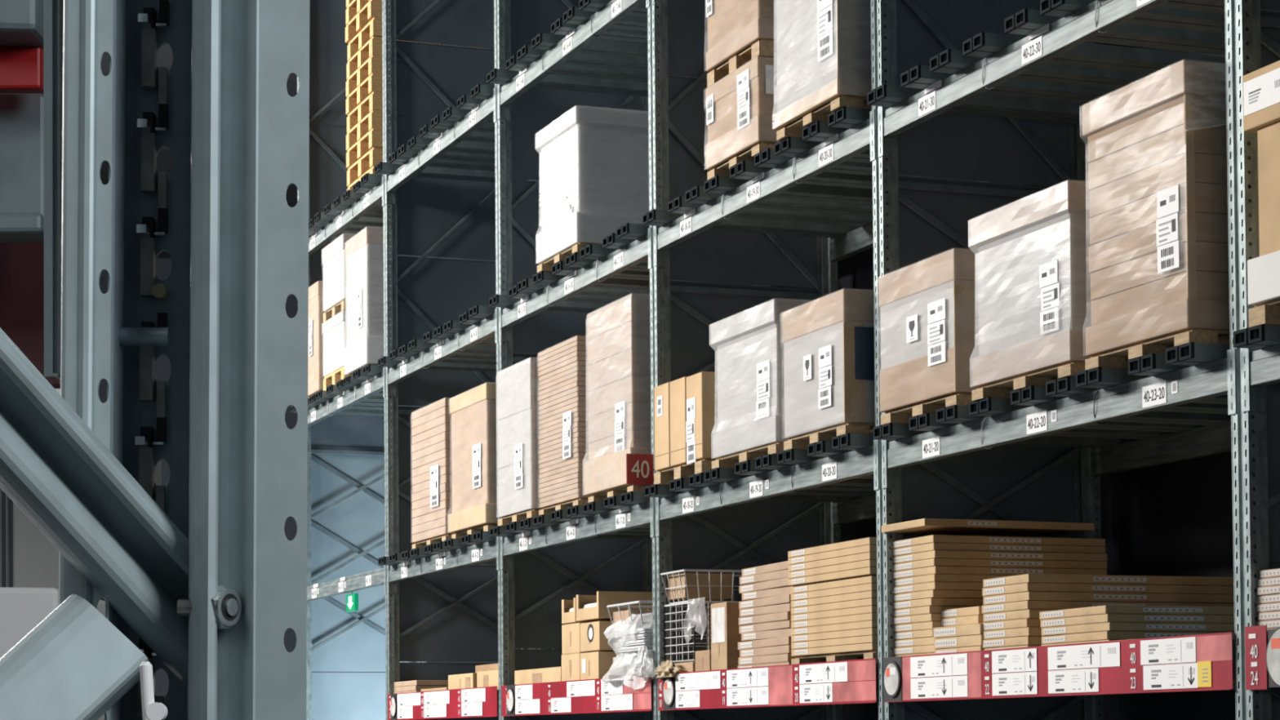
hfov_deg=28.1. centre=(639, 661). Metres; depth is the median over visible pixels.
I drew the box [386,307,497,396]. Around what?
beam
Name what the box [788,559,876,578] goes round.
pack
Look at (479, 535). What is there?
support
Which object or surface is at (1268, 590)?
pack
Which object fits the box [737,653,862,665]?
pack
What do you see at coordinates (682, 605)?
wire basket
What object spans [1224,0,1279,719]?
upright
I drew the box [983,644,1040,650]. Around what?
pack
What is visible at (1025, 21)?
support
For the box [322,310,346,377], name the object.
load
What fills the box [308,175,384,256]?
beam
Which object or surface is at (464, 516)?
tray
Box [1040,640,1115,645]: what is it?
pack
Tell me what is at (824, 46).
load
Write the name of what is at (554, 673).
carton
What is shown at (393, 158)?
support
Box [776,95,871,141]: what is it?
pallet
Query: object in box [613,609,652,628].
carton
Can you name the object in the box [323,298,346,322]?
pallet
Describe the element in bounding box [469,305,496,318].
support
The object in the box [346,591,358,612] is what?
exit sign
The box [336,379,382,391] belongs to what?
support
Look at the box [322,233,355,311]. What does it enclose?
load
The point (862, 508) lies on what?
beam
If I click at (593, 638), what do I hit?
carton
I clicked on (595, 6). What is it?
support
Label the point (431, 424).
load
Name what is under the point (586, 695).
strip
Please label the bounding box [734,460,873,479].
support
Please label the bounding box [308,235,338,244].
support
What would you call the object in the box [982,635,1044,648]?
pack
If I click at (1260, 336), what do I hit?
support
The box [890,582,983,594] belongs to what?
pack
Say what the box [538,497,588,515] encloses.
pallet
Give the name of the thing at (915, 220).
upright
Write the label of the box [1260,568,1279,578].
pack
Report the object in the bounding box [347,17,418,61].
pallet
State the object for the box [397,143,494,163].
support
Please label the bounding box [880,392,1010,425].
pallet
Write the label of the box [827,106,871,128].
support
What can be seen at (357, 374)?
support
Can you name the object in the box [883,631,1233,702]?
strip
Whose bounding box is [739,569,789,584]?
pack
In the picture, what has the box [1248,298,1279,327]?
pallet
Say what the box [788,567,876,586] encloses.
pack
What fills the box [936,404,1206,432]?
support
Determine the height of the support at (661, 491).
0.055 m
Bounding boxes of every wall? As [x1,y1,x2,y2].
[98,257,353,697]
[353,260,535,672]
[535,42,1279,719]
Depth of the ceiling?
37.83 m
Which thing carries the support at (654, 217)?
on the beam at (859, 139)
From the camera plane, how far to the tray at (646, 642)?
14.43 m
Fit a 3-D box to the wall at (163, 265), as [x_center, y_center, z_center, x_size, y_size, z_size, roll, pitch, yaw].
[-15.057,-2.098,43.691,21.000,10.400,0.200,0,-2,-21]
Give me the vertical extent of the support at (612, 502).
0.055 m
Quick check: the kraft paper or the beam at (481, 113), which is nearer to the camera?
the kraft paper
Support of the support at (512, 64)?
on the beam at (576, 39)
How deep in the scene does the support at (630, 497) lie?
14.22 m
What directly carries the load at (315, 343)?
on the pallet
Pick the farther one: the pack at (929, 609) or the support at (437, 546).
the support at (437, 546)
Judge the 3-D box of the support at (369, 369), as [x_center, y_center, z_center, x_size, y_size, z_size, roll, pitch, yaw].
[-1.525,-2.227,19.776,1.222,0.055,0.164,0,-2,-21]
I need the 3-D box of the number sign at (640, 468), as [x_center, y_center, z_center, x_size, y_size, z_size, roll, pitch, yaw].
[0.053,-1.052,14.043,0.270,0.167,0.022,0,-2,-21]
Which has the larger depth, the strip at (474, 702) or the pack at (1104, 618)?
the strip at (474, 702)
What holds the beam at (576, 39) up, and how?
attached to the upright at (757, 533)
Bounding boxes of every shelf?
[497,689,498,711]
[651,679,653,705]
[839,663,878,704]
[1106,639,1235,694]
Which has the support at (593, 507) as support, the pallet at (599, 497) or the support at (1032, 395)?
the pallet at (599, 497)
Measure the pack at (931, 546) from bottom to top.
0.032 m
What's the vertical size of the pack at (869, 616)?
0.032 m
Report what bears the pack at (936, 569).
on the pack at (934, 577)
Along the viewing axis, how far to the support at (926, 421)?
11.17 m
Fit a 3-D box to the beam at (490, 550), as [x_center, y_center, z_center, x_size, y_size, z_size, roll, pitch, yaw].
[-1.388,-0.668,18.045,0.071,0.227,2.764,0,-2,-21]
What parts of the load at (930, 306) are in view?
lid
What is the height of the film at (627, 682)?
0.080 m
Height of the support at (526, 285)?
0.055 m
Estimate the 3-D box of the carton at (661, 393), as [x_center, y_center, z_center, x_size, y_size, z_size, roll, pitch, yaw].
[0.536,-1.259,13.912,0.903,0.455,0.226,0,-2,-21]
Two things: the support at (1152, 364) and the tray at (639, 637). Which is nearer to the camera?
the support at (1152, 364)
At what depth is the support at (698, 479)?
13.49 m
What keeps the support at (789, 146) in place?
on the beam at (859, 139)
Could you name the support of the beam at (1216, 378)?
attached to the upright at (1252, 33)
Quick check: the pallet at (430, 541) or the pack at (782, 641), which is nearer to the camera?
the pack at (782, 641)
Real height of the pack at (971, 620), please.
0.036 m
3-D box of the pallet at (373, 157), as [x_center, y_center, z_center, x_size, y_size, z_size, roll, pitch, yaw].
[-1.777,-3.912,20.440,0.950,0.144,0.800,0,-2,-21]
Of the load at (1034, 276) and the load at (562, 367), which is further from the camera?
the load at (562, 367)
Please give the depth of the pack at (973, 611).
10.95 m
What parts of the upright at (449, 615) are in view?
post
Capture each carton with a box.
[448,672,476,689]
[475,663,498,672]
[476,670,498,689]
[514,666,561,684]
[561,597,595,623]
[561,622,586,654]
[561,653,580,680]
[576,591,652,621]
[580,621,613,652]
[580,651,616,679]
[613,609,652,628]
[613,656,626,676]
[653,382,671,471]
[666,573,732,600]
[669,376,688,466]
[674,662,695,671]
[685,371,717,463]
[695,649,711,671]
[711,601,746,670]
[1242,60,1279,305]
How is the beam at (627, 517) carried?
attached to the upright at (757, 533)
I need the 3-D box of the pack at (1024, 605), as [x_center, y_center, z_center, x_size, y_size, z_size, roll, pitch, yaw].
[1.960,-0.220,10.681,1.002,0.034,0.384,0,-2,-21]
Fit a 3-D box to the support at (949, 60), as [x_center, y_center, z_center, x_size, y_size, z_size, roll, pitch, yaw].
[1.826,-2.522,10.972,1.222,0.055,0.164,0,-2,-21]
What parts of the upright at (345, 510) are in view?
post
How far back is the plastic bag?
14.58 m
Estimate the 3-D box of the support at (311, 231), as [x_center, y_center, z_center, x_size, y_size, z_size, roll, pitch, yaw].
[-2.258,-3.624,21.725,1.222,0.055,0.164,0,-2,-21]
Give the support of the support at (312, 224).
on the beam at (373, 197)
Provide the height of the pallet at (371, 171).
0.144 m
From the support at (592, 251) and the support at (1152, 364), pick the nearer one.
the support at (1152, 364)
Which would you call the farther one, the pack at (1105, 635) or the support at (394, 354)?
the support at (394, 354)
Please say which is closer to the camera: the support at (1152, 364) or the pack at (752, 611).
the support at (1152, 364)
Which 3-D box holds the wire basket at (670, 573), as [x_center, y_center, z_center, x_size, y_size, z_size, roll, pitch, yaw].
[0.478,-0.402,14.004,0.652,0.170,0.357,0,-2,-21]
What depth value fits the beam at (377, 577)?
20.49 m
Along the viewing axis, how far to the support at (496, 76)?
16.75 m
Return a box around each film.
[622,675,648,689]
[683,597,706,639]
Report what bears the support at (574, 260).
on the beam at (638, 251)
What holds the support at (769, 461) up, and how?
on the beam at (862, 508)
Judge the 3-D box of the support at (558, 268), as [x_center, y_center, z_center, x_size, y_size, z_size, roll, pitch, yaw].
[0.066,-2.366,15.627,1.222,0.055,0.164,0,-2,-21]
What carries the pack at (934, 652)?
on the shelf at (1233, 647)
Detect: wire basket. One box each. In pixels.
[606,600,652,631]
[660,568,745,604]
[663,600,725,662]
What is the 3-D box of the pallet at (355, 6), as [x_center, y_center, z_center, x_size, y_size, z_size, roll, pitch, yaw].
[-1.790,-5.221,20.468,0.950,0.144,0.800,0,-2,-21]
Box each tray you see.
[448,502,497,533]
[613,644,653,652]
[614,648,653,652]
[625,639,653,645]
[625,642,653,645]
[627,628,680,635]
[628,631,653,635]
[628,634,653,640]
[629,636,653,640]
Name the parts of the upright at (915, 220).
post, post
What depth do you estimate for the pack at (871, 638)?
12.01 m
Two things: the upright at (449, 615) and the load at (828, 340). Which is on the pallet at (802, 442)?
the load at (828, 340)
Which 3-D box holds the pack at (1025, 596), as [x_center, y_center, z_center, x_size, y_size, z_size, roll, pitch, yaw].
[1.965,-0.256,10.674,1.002,0.034,0.384,0,-2,-21]
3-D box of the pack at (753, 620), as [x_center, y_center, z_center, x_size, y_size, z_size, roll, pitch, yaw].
[0.964,-0.212,12.953,0.752,0.040,0.629,0,-2,-20]
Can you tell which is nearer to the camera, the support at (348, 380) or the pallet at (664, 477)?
the pallet at (664, 477)
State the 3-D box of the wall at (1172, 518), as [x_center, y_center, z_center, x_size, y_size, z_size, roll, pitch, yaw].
[5.065,-3.453,4.646,0.100,10.400,32.850,0,-2,-21]
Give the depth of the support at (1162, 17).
10.05 m
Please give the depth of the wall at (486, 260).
41.80 m
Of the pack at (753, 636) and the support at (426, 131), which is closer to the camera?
the pack at (753, 636)
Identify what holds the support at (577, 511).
on the beam at (627, 517)
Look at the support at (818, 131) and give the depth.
11.95 m
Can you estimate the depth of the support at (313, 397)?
21.29 m
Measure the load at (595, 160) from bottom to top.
0.813 m
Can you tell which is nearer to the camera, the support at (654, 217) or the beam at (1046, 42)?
the beam at (1046, 42)
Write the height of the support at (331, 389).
0.055 m
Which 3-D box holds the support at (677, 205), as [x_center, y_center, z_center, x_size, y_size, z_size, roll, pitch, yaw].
[0.749,-2.426,13.831,1.222,0.055,0.164,0,-2,-21]
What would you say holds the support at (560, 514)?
on the beam at (627, 517)
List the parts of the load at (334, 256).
lid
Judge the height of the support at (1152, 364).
0.055 m
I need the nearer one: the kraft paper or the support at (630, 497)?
the kraft paper
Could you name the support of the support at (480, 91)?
on the beam at (481, 113)
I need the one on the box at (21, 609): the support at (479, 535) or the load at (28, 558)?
the load at (28, 558)
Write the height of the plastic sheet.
0.178 m
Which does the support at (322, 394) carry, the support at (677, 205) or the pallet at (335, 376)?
the pallet at (335, 376)
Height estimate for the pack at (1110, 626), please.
0.031 m
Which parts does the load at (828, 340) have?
lid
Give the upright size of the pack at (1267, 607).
0.027 m
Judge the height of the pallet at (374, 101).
0.144 m
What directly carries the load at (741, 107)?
on the pallet at (723, 170)
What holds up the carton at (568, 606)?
on the carton at (571, 633)
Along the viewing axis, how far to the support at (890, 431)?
11.50 m
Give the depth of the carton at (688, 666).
13.74 m
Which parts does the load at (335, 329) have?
lid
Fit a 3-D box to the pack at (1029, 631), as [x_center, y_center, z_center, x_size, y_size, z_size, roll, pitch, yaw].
[1.965,-0.112,10.671,1.002,0.034,0.384,0,-2,-21]
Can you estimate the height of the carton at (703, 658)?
0.134 m
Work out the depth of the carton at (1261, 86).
8.57 m
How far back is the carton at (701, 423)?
13.24 m
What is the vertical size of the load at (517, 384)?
0.939 m
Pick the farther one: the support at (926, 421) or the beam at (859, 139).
the beam at (859, 139)
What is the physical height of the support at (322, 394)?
0.055 m
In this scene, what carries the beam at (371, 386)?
attached to the upright at (449, 615)
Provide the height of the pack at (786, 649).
0.040 m
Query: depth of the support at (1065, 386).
9.88 m
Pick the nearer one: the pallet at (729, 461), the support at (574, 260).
the pallet at (729, 461)
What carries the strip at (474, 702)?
attached to the shelf at (497, 690)
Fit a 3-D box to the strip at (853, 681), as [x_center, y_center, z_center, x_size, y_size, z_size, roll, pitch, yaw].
[0.575,0.129,12.770,0.017,0.200,2.698,0,-2,-21]
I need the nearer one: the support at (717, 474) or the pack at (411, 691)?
the support at (717, 474)
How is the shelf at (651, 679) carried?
attached to the upright at (757, 533)
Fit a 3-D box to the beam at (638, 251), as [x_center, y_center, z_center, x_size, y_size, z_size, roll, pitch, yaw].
[-0.403,-2.248,15.476,0.072,0.227,2.764,0,-2,-21]
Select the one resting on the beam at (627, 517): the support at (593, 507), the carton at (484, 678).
the support at (593, 507)
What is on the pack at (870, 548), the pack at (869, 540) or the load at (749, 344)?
the pack at (869, 540)
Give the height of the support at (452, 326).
0.055 m
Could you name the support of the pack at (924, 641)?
on the pack at (929, 648)
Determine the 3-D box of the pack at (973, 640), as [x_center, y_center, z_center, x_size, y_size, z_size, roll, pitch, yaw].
[1.765,-0.080,11.026,0.902,0.045,0.424,0,-2,-21]
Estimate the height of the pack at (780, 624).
0.040 m
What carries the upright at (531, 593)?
on the floor
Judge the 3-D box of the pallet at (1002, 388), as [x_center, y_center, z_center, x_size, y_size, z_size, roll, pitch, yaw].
[1.944,-1.105,10.294,0.950,0.055,0.789,0,-2,-21]
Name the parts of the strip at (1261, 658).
number plate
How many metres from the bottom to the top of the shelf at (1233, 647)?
0.142 m
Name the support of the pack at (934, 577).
on the pack at (931, 585)
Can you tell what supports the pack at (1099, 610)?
on the pack at (1104, 618)
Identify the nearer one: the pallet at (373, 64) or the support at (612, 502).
the support at (612, 502)
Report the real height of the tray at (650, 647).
0.024 m
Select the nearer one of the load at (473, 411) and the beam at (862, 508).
the beam at (862, 508)
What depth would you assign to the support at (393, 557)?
18.79 m
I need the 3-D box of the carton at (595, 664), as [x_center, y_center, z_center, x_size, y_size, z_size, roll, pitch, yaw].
[-0.069,0.041,15.290,0.502,0.186,0.323,0,-2,-21]
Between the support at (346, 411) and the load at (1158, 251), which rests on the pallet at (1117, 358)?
the load at (1158, 251)
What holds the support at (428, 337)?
on the beam at (487, 327)
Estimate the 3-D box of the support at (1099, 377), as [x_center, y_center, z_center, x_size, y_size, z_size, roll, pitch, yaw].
[2.252,-1.067,9.844,1.222,0.055,0.164,0,-2,-21]
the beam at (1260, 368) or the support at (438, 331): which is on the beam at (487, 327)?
the support at (438, 331)
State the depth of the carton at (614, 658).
14.80 m
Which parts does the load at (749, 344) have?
lid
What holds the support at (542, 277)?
on the beam at (638, 251)
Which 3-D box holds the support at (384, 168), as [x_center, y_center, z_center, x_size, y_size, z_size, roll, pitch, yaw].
[-1.400,-3.701,19.430,1.222,0.055,0.164,0,-2,-21]
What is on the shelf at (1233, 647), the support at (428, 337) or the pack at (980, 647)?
the pack at (980, 647)
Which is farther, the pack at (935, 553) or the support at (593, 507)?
the support at (593, 507)
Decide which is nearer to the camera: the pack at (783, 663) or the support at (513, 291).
the pack at (783, 663)
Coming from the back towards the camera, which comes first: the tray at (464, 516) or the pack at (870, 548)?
the tray at (464, 516)
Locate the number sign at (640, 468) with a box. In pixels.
[626,453,654,484]
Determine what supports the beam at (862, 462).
attached to the upright at (915, 220)
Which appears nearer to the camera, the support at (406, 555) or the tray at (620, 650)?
the tray at (620, 650)
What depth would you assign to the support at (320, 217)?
21.06 m
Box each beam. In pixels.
[0,0,43,47]
[0,93,44,242]
[306,565,386,611]
[307,367,385,437]
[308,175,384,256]
[384,86,496,204]
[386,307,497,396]
[386,536,499,593]
[497,0,649,119]
[498,226,652,342]
[500,497,653,569]
[653,109,875,266]
[655,440,879,536]
[729,283,774,286]
[829,180,1023,262]
[831,494,875,524]
[877,0,1169,157]
[881,348,1236,488]
[1086,136,1088,154]
[1090,420,1231,475]
[1240,344,1279,412]
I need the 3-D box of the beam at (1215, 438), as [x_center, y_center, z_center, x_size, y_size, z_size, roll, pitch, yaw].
[2.585,-0.959,10.576,0.050,0.120,2.696,0,-2,-21]
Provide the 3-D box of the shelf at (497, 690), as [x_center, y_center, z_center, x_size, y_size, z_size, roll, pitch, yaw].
[-0.891,0.302,18.202,1.100,0.142,2.696,0,-2,-21]
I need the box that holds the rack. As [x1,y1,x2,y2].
[0,0,310,719]
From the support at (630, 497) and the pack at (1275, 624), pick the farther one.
the support at (630, 497)
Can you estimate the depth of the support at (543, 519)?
15.66 m
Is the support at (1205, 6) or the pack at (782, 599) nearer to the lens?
the support at (1205, 6)
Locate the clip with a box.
[139,661,167,719]
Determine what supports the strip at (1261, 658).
attached to the shelf
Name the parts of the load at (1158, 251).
lid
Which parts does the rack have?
connector strip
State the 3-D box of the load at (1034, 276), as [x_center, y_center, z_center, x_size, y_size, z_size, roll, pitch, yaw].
[1.941,-1.481,10.305,0.970,0.697,0.807,0,-2,-21]
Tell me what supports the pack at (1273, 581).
on the pack at (1268, 590)
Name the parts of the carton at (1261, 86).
lid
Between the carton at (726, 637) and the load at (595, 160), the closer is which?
the carton at (726, 637)
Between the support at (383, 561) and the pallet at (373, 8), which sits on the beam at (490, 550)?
the support at (383, 561)
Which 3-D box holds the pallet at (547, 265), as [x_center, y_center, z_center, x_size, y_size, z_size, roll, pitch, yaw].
[-0.057,-2.422,15.549,0.950,0.055,0.744,0,-2,-21]
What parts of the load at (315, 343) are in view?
lid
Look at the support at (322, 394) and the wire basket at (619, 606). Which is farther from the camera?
the support at (322, 394)
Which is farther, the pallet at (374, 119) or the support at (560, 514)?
the pallet at (374, 119)
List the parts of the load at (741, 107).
lid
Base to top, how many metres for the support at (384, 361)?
0.055 m
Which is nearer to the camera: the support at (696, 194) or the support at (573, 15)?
the support at (696, 194)
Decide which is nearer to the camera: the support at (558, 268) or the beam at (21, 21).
the beam at (21, 21)
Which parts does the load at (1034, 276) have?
lid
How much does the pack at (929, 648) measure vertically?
0.032 m
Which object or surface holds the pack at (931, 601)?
on the pack at (929, 609)
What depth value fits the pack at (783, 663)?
12.79 m
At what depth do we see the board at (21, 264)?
2.45 m
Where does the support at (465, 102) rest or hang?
on the beam at (481, 113)
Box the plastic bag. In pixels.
[600,612,653,681]
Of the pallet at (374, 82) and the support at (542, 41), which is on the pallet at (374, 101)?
the pallet at (374, 82)
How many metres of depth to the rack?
1.18 m
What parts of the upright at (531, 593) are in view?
post, post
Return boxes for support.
[290,405,384,416]
[307,398,384,409]
[308,217,382,231]
[308,228,359,236]
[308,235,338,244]
[309,394,419,406]
[314,211,382,226]
[315,390,384,402]
[324,203,382,217]
[326,384,382,395]
[333,196,382,210]
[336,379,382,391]
[342,189,382,203]
[343,375,366,386]
[352,180,375,192]
[352,368,375,379]
[360,173,382,186]
[363,364,383,375]
[374,161,528,182]
[377,355,496,372]
[377,556,496,567]
[388,151,494,171]
[389,349,496,364]
[389,552,496,564]
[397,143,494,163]
[399,344,496,359]
[401,550,496,561]
[408,136,494,155]
[408,338,537,354]
[410,547,436,557]
[419,124,494,142]
[422,331,496,346]
[424,544,448,554]
[431,114,494,133]
[433,325,494,340]
[433,541,458,551]
[443,106,494,124]
[444,320,472,332]
[444,538,475,548]
[457,94,484,109]
[459,311,484,324]
[461,533,488,544]
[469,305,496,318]
[471,84,494,99]
[473,531,496,541]
[486,68,648,97]
[488,294,609,312]
[489,525,652,540]
[506,54,686,82]
[506,521,650,535]
[508,284,623,303]
[517,44,648,71]
[517,278,649,297]
[520,517,650,531]
[531,32,648,59]
[533,271,649,290]
[533,514,650,528]
[551,17,647,43]
[551,260,729,284]
[551,509,583,521]
[563,6,647,31]
[565,252,649,271]
[566,505,598,517]
[578,0,647,17]
[580,244,648,262]
[583,501,619,513]
[602,232,635,248]
[604,495,635,508]
[616,222,648,239]
[620,491,649,504]
[642,208,857,238]
[644,484,859,502]
[667,195,872,226]
[669,477,875,497]
[684,185,872,216]
[688,472,875,491]
[704,175,872,204]
[704,467,873,486]
[729,160,872,189]
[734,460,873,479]
[754,147,966,181]
[755,453,795,469]
[773,136,872,163]
[777,448,826,464]
[802,120,849,142]
[807,440,855,457]
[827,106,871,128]
[831,433,875,449]
[866,84,1085,124]
[873,422,1131,448]
[900,64,1116,103]
[909,413,1171,439]
[929,48,1151,89]
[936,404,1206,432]
[962,31,1226,74]
[968,396,1231,425]
[1004,8,1225,55]
[1010,385,1227,414]
[1040,0,1225,34]
[1045,376,1227,404]
[1075,366,1152,388]
[1128,353,1192,376]
[1158,0,1279,13]
[1164,342,1230,365]
[1233,324,1279,349]
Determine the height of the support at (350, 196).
0.055 m
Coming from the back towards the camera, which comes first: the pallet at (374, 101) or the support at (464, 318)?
the pallet at (374, 101)
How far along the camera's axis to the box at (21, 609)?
2.50 m
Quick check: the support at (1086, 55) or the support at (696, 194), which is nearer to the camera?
the support at (1086, 55)
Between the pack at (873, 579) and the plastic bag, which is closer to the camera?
the pack at (873, 579)
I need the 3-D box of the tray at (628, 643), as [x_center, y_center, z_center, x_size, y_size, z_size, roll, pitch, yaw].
[0.165,-0.092,14.653,0.480,0.006,0.480,0,-2,-21]
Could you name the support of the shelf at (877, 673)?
attached to the upright at (915, 220)
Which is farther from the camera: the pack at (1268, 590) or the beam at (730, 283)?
the beam at (730, 283)
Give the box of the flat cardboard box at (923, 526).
[881,518,1093,537]
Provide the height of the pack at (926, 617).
0.032 m
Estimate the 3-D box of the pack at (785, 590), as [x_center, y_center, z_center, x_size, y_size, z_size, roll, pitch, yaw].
[0.982,-0.337,12.923,0.752,0.040,0.629,0,-2,-21]
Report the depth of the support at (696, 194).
13.54 m
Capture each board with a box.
[0,242,60,388]
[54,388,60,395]
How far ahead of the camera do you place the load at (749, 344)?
12.67 m
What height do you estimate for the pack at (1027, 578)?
0.034 m
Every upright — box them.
[297,0,426,719]
[382,0,528,719]
[493,0,653,719]
[647,0,842,719]
[870,0,1103,719]
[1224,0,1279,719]
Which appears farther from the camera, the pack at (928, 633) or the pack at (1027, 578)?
the pack at (928, 633)
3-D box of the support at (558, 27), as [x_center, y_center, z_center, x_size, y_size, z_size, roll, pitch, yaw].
[0.061,-3.828,15.648,1.222,0.055,0.164,0,-2,-21]
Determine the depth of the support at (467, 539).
17.12 m
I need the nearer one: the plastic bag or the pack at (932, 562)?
the pack at (932, 562)
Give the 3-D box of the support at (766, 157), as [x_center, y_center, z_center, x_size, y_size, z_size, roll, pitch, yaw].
[1.162,-2.463,12.739,1.222,0.055,0.164,0,-2,-21]
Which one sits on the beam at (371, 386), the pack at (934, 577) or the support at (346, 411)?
the support at (346, 411)
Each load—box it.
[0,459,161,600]
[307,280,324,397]
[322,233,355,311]
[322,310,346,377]
[345,226,480,375]
[411,397,454,542]
[448,382,497,533]
[497,357,542,517]
[536,105,648,263]
[537,335,591,508]
[583,293,651,495]
[705,56,779,169]
[706,0,776,71]
[711,298,812,458]
[773,0,871,129]
[782,288,875,439]
[878,248,1010,412]
[970,180,1128,387]
[1082,59,1230,356]
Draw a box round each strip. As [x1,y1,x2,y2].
[0,44,43,93]
[387,685,497,719]
[500,676,652,716]
[657,657,876,711]
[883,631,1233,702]
[1244,625,1279,689]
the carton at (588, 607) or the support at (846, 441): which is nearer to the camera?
the support at (846, 441)
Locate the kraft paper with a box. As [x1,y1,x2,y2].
[654,659,686,678]
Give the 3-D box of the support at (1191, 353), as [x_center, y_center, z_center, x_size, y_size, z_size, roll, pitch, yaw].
[2.472,-1.086,9.262,1.222,0.055,0.164,0,-2,-21]
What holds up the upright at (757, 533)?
on the floor
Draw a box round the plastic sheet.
[633,645,656,677]
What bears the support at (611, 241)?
on the beam at (638, 251)
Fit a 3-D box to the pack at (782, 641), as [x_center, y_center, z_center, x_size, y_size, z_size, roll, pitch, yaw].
[0.963,-0.089,12.959,0.752,0.040,0.629,0,-2,-21]
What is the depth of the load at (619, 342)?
14.52 m
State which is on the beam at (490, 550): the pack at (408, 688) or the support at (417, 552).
the support at (417, 552)
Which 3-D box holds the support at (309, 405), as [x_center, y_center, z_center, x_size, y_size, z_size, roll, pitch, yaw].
[-2.235,-2.164,21.650,1.222,0.055,0.164,0,-2,-21]
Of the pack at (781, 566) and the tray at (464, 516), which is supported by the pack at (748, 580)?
the pack at (781, 566)
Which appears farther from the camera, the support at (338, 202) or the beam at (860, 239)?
the support at (338, 202)
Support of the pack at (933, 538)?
on the pack at (931, 546)
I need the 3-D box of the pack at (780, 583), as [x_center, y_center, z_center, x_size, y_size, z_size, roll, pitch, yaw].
[0.968,-0.378,12.946,0.752,0.040,0.629,0,-2,-21]
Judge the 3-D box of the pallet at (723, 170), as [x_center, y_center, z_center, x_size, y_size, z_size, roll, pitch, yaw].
[0.909,-2.507,13.019,0.950,0.055,0.668,0,-2,-21]
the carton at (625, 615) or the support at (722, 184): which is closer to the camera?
the support at (722, 184)
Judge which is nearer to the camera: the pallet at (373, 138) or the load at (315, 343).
the pallet at (373, 138)
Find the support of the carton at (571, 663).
on the shelf at (651, 679)
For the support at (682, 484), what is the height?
0.055 m
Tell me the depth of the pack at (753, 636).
12.80 m
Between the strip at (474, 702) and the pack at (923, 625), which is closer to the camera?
the pack at (923, 625)
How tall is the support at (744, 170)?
0.055 m
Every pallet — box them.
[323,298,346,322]
[323,365,347,390]
[345,0,382,43]
[346,0,353,7]
[346,0,369,24]
[346,35,487,79]
[346,54,382,97]
[346,72,382,115]
[346,91,382,132]
[346,110,382,150]
[346,128,382,168]
[346,146,382,186]
[346,165,382,190]
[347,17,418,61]
[412,533,453,548]
[451,523,497,538]
[497,508,541,526]
[537,242,602,272]
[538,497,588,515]
[583,447,651,495]
[588,484,650,502]
[653,457,715,484]
[706,39,777,88]
[706,142,775,179]
[711,441,783,468]
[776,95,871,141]
[783,422,875,450]
[791,649,877,664]
[880,346,1010,412]
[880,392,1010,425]
[971,360,1128,400]
[972,329,1128,387]
[1084,328,1230,369]
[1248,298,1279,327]
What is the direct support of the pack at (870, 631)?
on the pack at (871, 638)
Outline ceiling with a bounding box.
[0,44,494,258]
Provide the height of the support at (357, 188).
0.055 m
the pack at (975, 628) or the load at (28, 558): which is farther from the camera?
the pack at (975, 628)
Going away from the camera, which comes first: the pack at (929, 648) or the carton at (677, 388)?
the pack at (929, 648)
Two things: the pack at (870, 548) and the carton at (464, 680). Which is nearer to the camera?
the pack at (870, 548)
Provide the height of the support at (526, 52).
0.055 m
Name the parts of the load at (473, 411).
lid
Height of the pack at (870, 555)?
0.032 m
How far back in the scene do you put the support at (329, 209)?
20.73 m
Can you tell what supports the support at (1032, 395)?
on the beam at (1216, 378)
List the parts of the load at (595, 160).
lid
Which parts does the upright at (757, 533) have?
post, post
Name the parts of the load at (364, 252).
lid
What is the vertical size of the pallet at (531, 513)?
0.055 m
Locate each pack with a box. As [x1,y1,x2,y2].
[393,690,421,693]
[394,680,448,687]
[394,685,448,692]
[421,687,448,691]
[737,635,791,649]
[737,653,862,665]
[737,662,791,668]
[738,577,791,593]
[738,594,791,608]
[738,611,791,625]
[738,619,794,633]
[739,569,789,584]
[739,603,793,617]
[739,644,795,657]
[741,628,794,640]
[742,560,788,576]
[742,586,795,600]
[787,537,876,558]
[787,544,876,564]
[787,551,876,572]
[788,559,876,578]
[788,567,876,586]
[791,575,876,593]
[791,582,876,600]
[791,591,876,607]
[791,598,877,614]
[791,605,877,621]
[791,613,877,628]
[791,620,877,635]
[791,627,877,642]
[791,635,877,648]
[791,642,877,656]
[889,534,1105,549]
[889,597,983,609]
[889,605,971,617]
[890,550,1107,564]
[890,558,1106,572]
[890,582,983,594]
[890,613,944,625]
[890,621,941,632]
[890,644,936,655]
[891,573,1012,586]
[891,636,933,648]
[892,629,933,639]
[893,542,1105,556]
[893,565,1106,579]
[893,589,983,601]
[894,652,934,657]
[933,623,983,638]
[933,634,986,648]
[934,645,983,653]
[940,606,983,617]
[941,614,986,626]
[982,573,1233,587]
[982,582,1234,596]
[982,600,1234,613]
[982,618,1040,631]
[982,626,1044,639]
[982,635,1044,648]
[983,591,1234,604]
[983,609,1056,622]
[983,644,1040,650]
[1039,604,1234,619]
[1040,613,1234,627]
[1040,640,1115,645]
[1041,622,1234,635]
[1041,631,1234,644]
[1255,602,1279,612]
[1256,594,1279,604]
[1257,577,1279,586]
[1257,585,1279,595]
[1257,619,1279,629]
[1258,610,1279,620]
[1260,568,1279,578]

